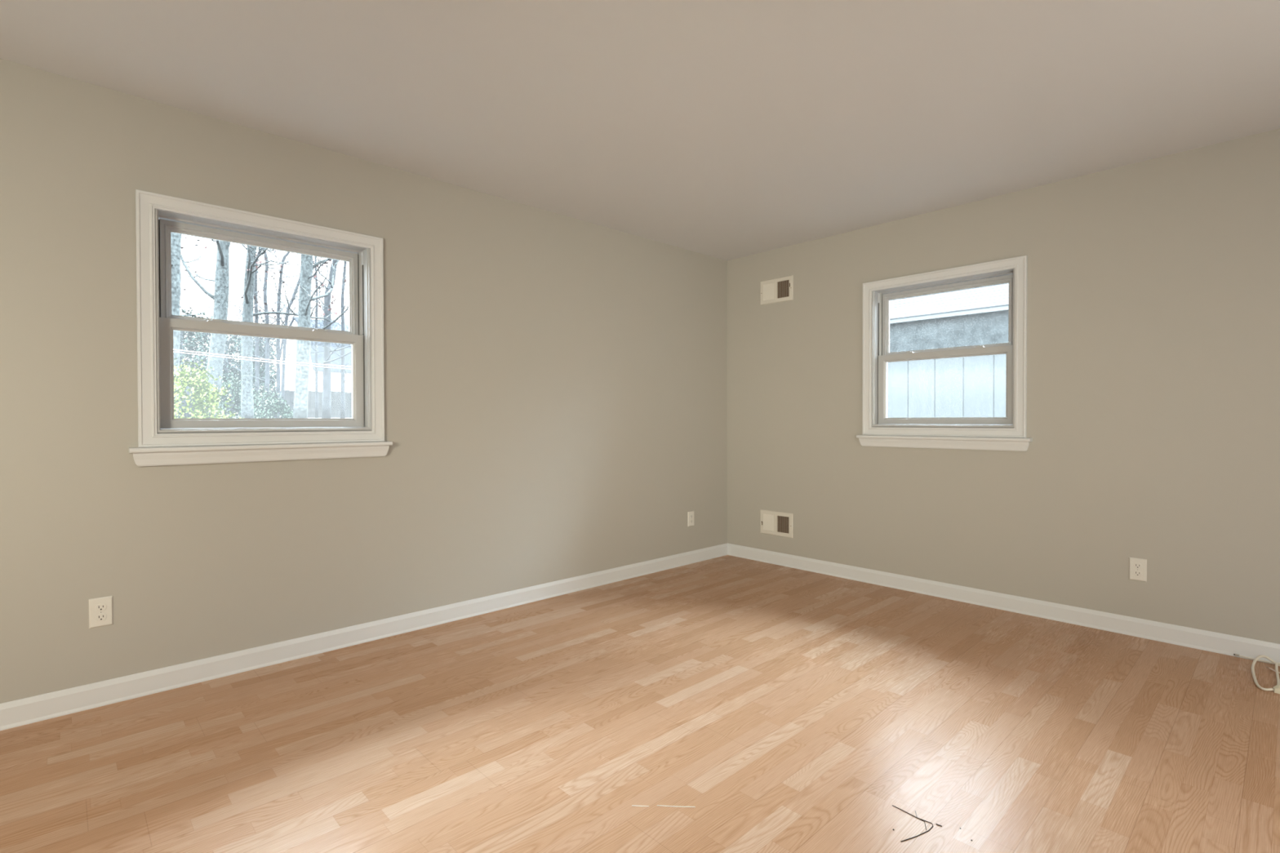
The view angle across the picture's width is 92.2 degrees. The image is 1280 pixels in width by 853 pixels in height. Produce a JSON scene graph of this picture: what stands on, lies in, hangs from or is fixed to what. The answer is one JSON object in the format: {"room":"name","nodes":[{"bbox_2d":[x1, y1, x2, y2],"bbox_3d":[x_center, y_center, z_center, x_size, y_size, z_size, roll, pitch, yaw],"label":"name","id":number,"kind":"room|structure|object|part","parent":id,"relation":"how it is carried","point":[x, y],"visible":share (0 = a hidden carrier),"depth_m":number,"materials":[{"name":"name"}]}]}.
{"room":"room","nodes":[
{"label":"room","id":0,"kind":"room"},
{"bbox_2d":[0,58,727,703],"bbox_3d":[-1.413,-0.128,3.198,5.750,2.440,0.140,-1,1,-43],"label":"wall","id":1,"kind":"structure","parent":0,"point":[556,384],"depth_m":2.99,"materials":[{"name":"grey paint"}]},
{"bbox_2d":[88,595,113,628],"bbox_3d":[-2.127,0.733,2.430,0.072,0.114,0.009,-1,1,-43],"label":"wall outlet","id":2,"kind":"object","parent":1,"relation":"attached to","point":[100,609],"visible":1,"depth_m":2.43,"materials":[{"name":"white plastic"}]},
{"bbox_2d":[95,613,106,621],"bbox_3d":[-2.125,0.752,2.428,0.034,0.028,0.002,-1,1,-43],"label":"receptacle","id":3,"kind":"object","parent":2,"relation":"attached to","point":[99,616],"depth_m":2.43,"materials":[{"name":"white plastic"}]},
{"bbox_2d":[95,603,106,611],"bbox_3d":[-2.125,0.713,2.428,0.034,0.028,0.002,-1,1,-43],"label":"receptacle","id":4,"kind":"object","parent":2,"relation":"attached to","point":[99,606],"depth_m":2.43,"materials":[{"name":"white plastic"}]},
{"bbox_2d":[128,189,392,466],"bbox_3d":[-1.717,-0.402,2.873,1.045,1.120,0.182,-1,1,-43],"label":"window","id":5,"kind":"structure","parent":1,"relation":"in","point":[163,439],"depth_m":2.78,"materials":[{"name":"white paint"}]},
{"bbox_3d":[-1.762,-0.670,2.917,0.812,0.441,0.033,-1,1,-43],"label":"sash","id":6,"kind":"part","parent":5,"relation":"part of","materials":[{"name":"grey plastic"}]},
{"bbox_3d":[-1.735,-0.230,2.894,0.833,0.470,0.030,-1,1,-43],"label":"sash","id":7,"kind":"part","parent":5,"relation":"part of","materials":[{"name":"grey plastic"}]},
{"bbox_3d":[-1.731,-0.443,2.887,0.874,0.938,0.142,-1,1,-43],"label":"jamb frame","id":8,"kind":"part","parent":5,"relation":"part of","materials":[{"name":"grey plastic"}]},
{"bbox_2d":[0,542,727,730],"bbox_3d":[-1.357,1.045,3.154,5.750,0.094,0.016,-1,1,-43],"label":"baseboard","id":9,"kind":"structure","parent":1,"relation":"attached to","point":[28,710],"depth_m":2.90,"materials":[{"name":"white paint"}]},
{"bbox_2d":[687,511,693,526],"bbox_3d":[0.401,0.722,4.816,0.072,0.114,0.009,-1,1,-43],"label":"wall outlet","id":10,"kind":"object","parent":1,"relation":"attached to","point":[690,514],"visible":1,"depth_m":4.81,"materials":[{"name":"white plastic"}]},
{"bbox_2d":[0,555,1279,852],"bbox_3d":[0.165,1.167,1.544,6.030,0.120,4.730,-1,1,-43],"label":"floor","id":11,"kind":"structure","parent":0,"point":[793,708],"depth_m":2.14,"materials":[{"name":"brown wood"}]},
{"bbox_2d":[657,804,695,807],"bbox_3d":[0.105,1.103,1.788,0.110,0.002,0.004,0,1,4],"label":"thread","id":12,"kind":"object","parent":11,"relation":"on","point":[657,805],"visible":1,"depth_m":1.79,"materials":[{"name":"white fabric"}]},
{"bbox_2d":[892,804,933,841],"bbox_3d":[0.726,1.103,1.701,0.137,0.002,0.119,-1,1,-43],"label":"needle","id":13,"kind":"object","parent":11,"relation":"on","point":[892,805],"visible":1,"depth_m":1.69,"materials":[{"name":"grey metal"}]},
{"bbox_2d":[1233,653,1274,664],"bbox_3d":[3.026,1.080,2.667,0.010,0.014,0.656,-1,1,-43],"label":"cable","id":14,"kind":"object","parent":11,"relation":"on","point":[1235,655],"visible":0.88,"depth_m":2.86,"materials":[{"name":"beige plastic"}]},
{"bbox_2d":[1251,654,1279,693],"bbox_3d":[2.906,1.070,2.475,0.396,0.041,0.643,-1,1,-43],"label":"extension cord","id":15,"kind":"object","parent":11,"relation":"on","point":[1276,689],"visible":1,"depth_m":2.67,"materials":[{"name":"beige plastic"}]},
{"bbox_2d":[0,0,1279,261],"bbox_3d":[0.159,-1.408,1.515,6.030,0.150,4.730,-1,1,-43],"label":"ceiling","id":16,"kind":"structure","parent":0,"point":[726,130],"depth_m":2.45,"materials":[{"name":"white paint"}]},
{"bbox_2d":[727,128,1279,644],"bbox_3d":[2.255,-0.140,3.602,0.140,2.440,4.590,-1,1,-43],"label":"wall","id":17,"kind":"structure","parent":0,"point":[1153,285],"depth_m":3.35,"materials":[{"name":"grey paint"}]},
{"bbox_2d":[760,509,792,537],"bbox_3d":[1.055,0.753,4.775,0.011,0.187,0.297,-1,1,-43],"label":"air vent","id":18,"kind":"object","parent":17,"relation":"in","point":[772,522],"visible":1,"depth_m":4.77,"materials":[{"name":"white metal"}]},
{"bbox_2d":[760,275,793,305],"bbox_3d":[1.051,-1.051,4.755,0.011,0.187,0.297,-1,1,-43],"label":"air vent","id":19,"kind":"object","parent":17,"relation":"in","point":[780,289],"visible":1,"depth_m":4.75,"materials":[{"name":"white metal"}]},
{"bbox_2d":[856,255,1032,451],"bbox_3d":[1.914,-0.421,3.921,0.182,1.120,1.045,-1,1,-43],"label":"window","id":20,"kind":"structure","parent":17,"relation":"in","point":[1009,433],"depth_m":3.87,"materials":[{"name":"white paint"}]},
{"bbox_3d":[1.929,-0.462,3.935,0.142,0.938,0.874,-1,1,-43],"label":"jamb frame","id":21,"kind":"part","parent":20,"relation":"part of","materials":[{"name":"grey plastic"}]},
{"bbox_3d":[1.934,-0.249,3.941,0.030,0.470,0.833,-1,1,-43],"label":"sash","id":22,"kind":"part","parent":20,"relation":"part of","materials":[{"name":"grey plastic"}]},
{"bbox_3d":[1.961,-0.689,3.963,0.033,0.441,0.812,-1,1,-43],"label":"sash","id":23,"kind":"part","parent":20,"relation":"part of","materials":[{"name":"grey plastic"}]},
{"bbox_2d":[727,542,1279,664],"bbox_3d":[2.249,1.034,3.510,0.016,0.094,4.450,-1,1,-43],"label":"baseboard","id":24,"kind":"structure","parent":17,"relation":"attached to","point":[1217,642],"depth_m":3.49,"materials":[{"name":"white paint"}]},
{"bbox_2d":[1128,557,1146,582],"bbox_3d":[2.567,0.738,3.175,0.009,0.114,0.072,-1,1,-43],"label":"wall outlet","id":25,"kind":"object","parent":17,"relation":"attached to","point":[1137,566],"visible":1,"depth_m":3.17,"materials":[{"name":"white plastic"}]},
{"bbox_2d":[1133,570,1142,576],"bbox_3d":[2.565,0.757,3.173,0.002,0.028,0.034,-1,1,-43],"label":"receptacle","id":26,"kind":"object","parent":25,"relation":"attached to","point":[1136,573],"depth_m":3.17,"materials":[{"name":"white plastic"}]},
{"bbox_2d":[1133,563,1142,568],"bbox_3d":[2.565,0.718,3.172,0.002,0.028,0.034,-1,1,-43],"label":"receptacle","id":27,"kind":"object","parent":25,"relation":"attached to","point":[1136,566],"depth_m":3.17,"materials":[{"name":"white plastic"}]},
{"label":"outside","id":28,"kind":"structure","parent":0,"visible":0},
{"bbox_2d":[212,416,351,433],"bbox_3d":[-17.847,-0.671,35.716,75.000,1.080,110.000,-1,1,-43],"label":"ground","id":29,"kind":"structure","parent":28,"point":[235,416],"depth_m":27.58,"materials":[{"name":"green plant"}]},
{"bbox_2d":[173,355,230,418],"bbox_3d":[-8.319,-0.460,11.290,1.337,1.711,1.640,0,1,-9],"label":"leafy bush","id":30,"kind":"object","parent":29,"relation":"on","point":[185,408],"visible":0.67,"depth_m":11.21,"materials":[{"name":"green plant"}]},
{"bbox_2d":[170,232,234,418],"bbox_3d":[-10.296,-4.682,12.709,4.906,9.356,6.372,0,1,23],"label":"bare tree","id":31,"kind":"object","parent":29,"relation":"on","point":[175,238],"visible":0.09,"depth_m":13.49,"materials":[{"name":"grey plant"}]},
{"bbox_2d":[180,235,231,417],"bbox_3d":[-11.410,-5.317,16.447,5.809,10.507,5.984,0,1,4],"label":"bare tree","id":32,"kind":"object","parent":29,"relation":"on","point":[217,341],"visible":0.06,"depth_m":16.39,"materials":[{"name":"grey plant"}]},
{"bbox_2d":[173,377,241,418],"bbox_3d":[-8.693,-0.296,12.426,1.461,1.373,1.519,0,1,17],"label":"leafy bush","id":33,"kind":"object","parent":29,"relation":"on","point":[217,396],"visible":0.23,"depth_m":12.45,"materials":[{"name":"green plant"}]},
{"bbox_2d":[178,305,238,413],"bbox_3d":[-20.377,-2.682,27.059,4.268,5.781,4.750,0,1,-12],"label":"evergreen tree","id":34,"kind":"object","parent":29,"relation":"on","point":[183,339],"visible":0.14,"depth_m":27.47,"materials":[{"name":"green plant"}]},
{"bbox_2d":[182,311,238,413],"bbox_3d":[-23.802,-3.236,33.558,4.128,5.938,4.217,-1,1,-43],"label":"evergreen tree","id":35,"kind":"object","parent":29,"relation":"on","point":[209,335],"visible":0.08,"depth_m":32.98,"materials":[{"name":"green plant"}]},
{"bbox_2d":[190,315,275,414],"bbox_3d":[-20.161,-2.561,29.759,3.838,5.549,4.112,0,1,21],"label":"evergreen tree","id":36,"kind":"object","parent":29,"relation":"on","point":[226,374],"visible":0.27,"depth_m":29.77,"materials":[{"name":"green plant"}]},
{"bbox_2d":[199,369,271,418],"bbox_3d":[-13.227,-0.817,19.893,2.334,2.015,2.245,0,1,6],"label":"leafy bush","id":37,"kind":"object","parent":29,"relation":"on","point":[224,384],"visible":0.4,"depth_m":19.86,"materials":[{"name":"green plant"}]},
{"bbox_2d":[220,334,272,414],"bbox_3d":[-24.858,-3.325,38.304,4.677,6.080,4.678,0,1,-30],"label":"evergreen tree","id":38,"kind":"object","parent":29,"relation":"on","point":[228,335],"visible":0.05,"depth_m":38.43,"materials":[{"name":"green plant"}]},
{"bbox_2d":[196,243,321,396],"bbox_3d":[-15.177,-5.884,24.545,5.158,11.262,4.559,0,1,37],"label":"bare tree","id":39,"kind":"object","parent":29,"relation":"on","point":[267,319],"visible":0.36,"depth_m":23.89,"materials":[{"name":"grey plant"}]},
{"bbox_2d":[232,337,286,417],"bbox_3d":[-20.054,-2.742,31.974,2.781,5.155,2.840,-1,1,-43],"label":"evergreen tree","id":40,"kind":"object","parent":29,"relation":"on","point":[262,370],"visible":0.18,"depth_m":31.81,"materials":[{"name":"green plant"}]},
{"bbox_2d":[234,382,291,418],"bbox_3d":[-13.536,-0.650,22.082,2.054,1.910,2.140,-1,1,-43],"label":"leafy bush","id":41,"kind":"object","parent":29,"relation":"on","point":[268,397],"visible":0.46,"depth_m":22.09,"materials":[{"name":"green plant"}]},
{"bbox_2d":[181,243,348,408],"bbox_3d":[-15.262,-5.496,26.501,7.080,10.396,5.297,0,1,-19],"label":"bare tree","id":42,"kind":"object","parent":29,"relation":"on","point":[277,344],"visible":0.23,"depth_m":25.79,"materials":[{"name":"grey plant"}]},
{"bbox_2d":[253,319,276,393],"bbox_3d":[-26.081,-4.020,42.713,3.402,7.138,3.470,-1,1,-43],"label":"evergreen tree","id":43,"kind":"object","parent":29,"relation":"on","point":[272,364],"visible":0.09,"depth_m":42.75,"materials":[{"name":"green plant"}]},
{"bbox_2d":[205,244,324,415],"bbox_3d":[-14.837,-5.929,25.220,4.303,11.309,3.470,0,1,9],"label":"bare tree","id":44,"kind":"object","parent":29,"relation":"on","point":[257,363],"visible":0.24,"depth_m":24.57,"materials":[{"name":"grey plant"}]},
{"bbox_2d":[184,235,351,407],"bbox_3d":[-13.073,-5.431,23.495,6.727,10.400,6.807,0,1,38],"label":"bare tree","id":45,"kind":"object","parent":29,"relation":"on","point":[284,348],"visible":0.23,"depth_m":23.29,"materials":[{"name":"grey plant"}]},
{"bbox_2d":[193,242,351,418],"bbox_3d":[-9.978,-4.864,21.273,6.915,9.380,6.554,0,1,-1],"label":"bare tree","id":46,"kind":"object","parent":29,"relation":"on","point":[326,372],"visible":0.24,"depth_m":21.28,"materials":[{"name":"grey plant"}]},
{"bbox_2d":[253,394,293,418],"bbox_3d":[-11.741,-0.411,19.774,1.549,1.244,1.388,-1,1,-43],"label":"leafy bush","id":47,"kind":"object","parent":29,"relation":"on","point":[275,413],"visible":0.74,"depth_m":19.69,"materials":[{"name":"grey plant"}]},
{"bbox_2d":[233,244,347,418],"bbox_3d":[-11.230,-4.979,19.808,5.423,9.678,6.810,0,1,2],"label":"bare tree","id":48,"kind":"object","parent":29,"relation":"on","point":[246,342],"visible":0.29,"depth_m":18.43,"materials":[{"name":"grey plant"}]},
{"bbox_2d":[237,248,348,417],"bbox_3d":[-16.533,-5.675,29.697,4.927,10.630,6.581,0,1,-26],"label":"bare tree","id":49,"kind":"object","parent":29,"relation":"on","point":[315,312],"visible":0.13,"depth_m":29.14,"materials":[{"name":"grey plant"}]},
{"bbox_2d":[262,253,348,418],"bbox_3d":[-9.129,-6.018,17.065,8.053,11.897,5.328,0,1,28],"label":"bare tree","id":50,"kind":"object","parent":29,"relation":"on","point":[302,352],"visible":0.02,"depth_m":16.54,"materials":[{"name":"grey plant"}]},
{"bbox_2d":[264,386,351,417],"bbox_3d":[-15.933,-1.151,30.450,4.514,1.532,0.135,-1,1,-40],"label":"fence","id":51,"kind":"object","parent":29,"relation":"on","point":[289,395],"visible":0.38,"depth_m":30.59,"materials":[{"name":"white wood"}]},
{"bbox_2d":[269,261,351,418],"bbox_3d":[-13.490,-5.885,28.435,6.499,11.120,5.406,0,1,12],"label":"bare tree","id":52,"kind":"object","parent":29,"relation":"on","point":[343,376],"visible":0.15,"depth_m":27.83,"materials":[{"name":"grey plant"}]},
{"bbox_2d":[275,316,351,392],"bbox_3d":[-16.493,-3.172,35.723,4.840,5.520,6.710,0,1,39],"label":"barn","id":53,"kind":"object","parent":29,"relation":"on","point":[290,377],"visible":0.22,"depth_m":33.08,"materials":[{"name":"white"}]},
{"bbox_2d":[887,283,1008,417],"bbox_3d":[3.913,-1.012,7.508,2.470,2.389,7.775,-1,1,-43],"label":"window glass","id":54,"kind":"object","parent":29,"relation":"on","point":[975,386],"visible":0.15,"depth_m":6.54,"materials":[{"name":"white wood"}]},
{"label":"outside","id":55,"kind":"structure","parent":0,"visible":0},
{"bbox_2d":[173,349,351,367],"bbox_3d":[-6.367,-1.207,11.065,4.809,0.307,0.012,0,1,-30],"label":"overhead wire","id":56,"kind":"object","parent":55,"point":[173,349],"visible":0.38,"depth_m":10.86,"materials":[{"name":"white"}]},
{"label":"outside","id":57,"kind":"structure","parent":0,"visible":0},
{"bbox_2d":[173,351,351,369],"bbox_3d":[-6.368,-1.165,11.065,4.809,0.322,0.012,0,1,-30],"label":"overhead wire","id":58,"kind":"object","parent":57,"point":[174,352],"visible":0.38,"depth_m":10.86,"materials":[{"name":"white"}]}
]}

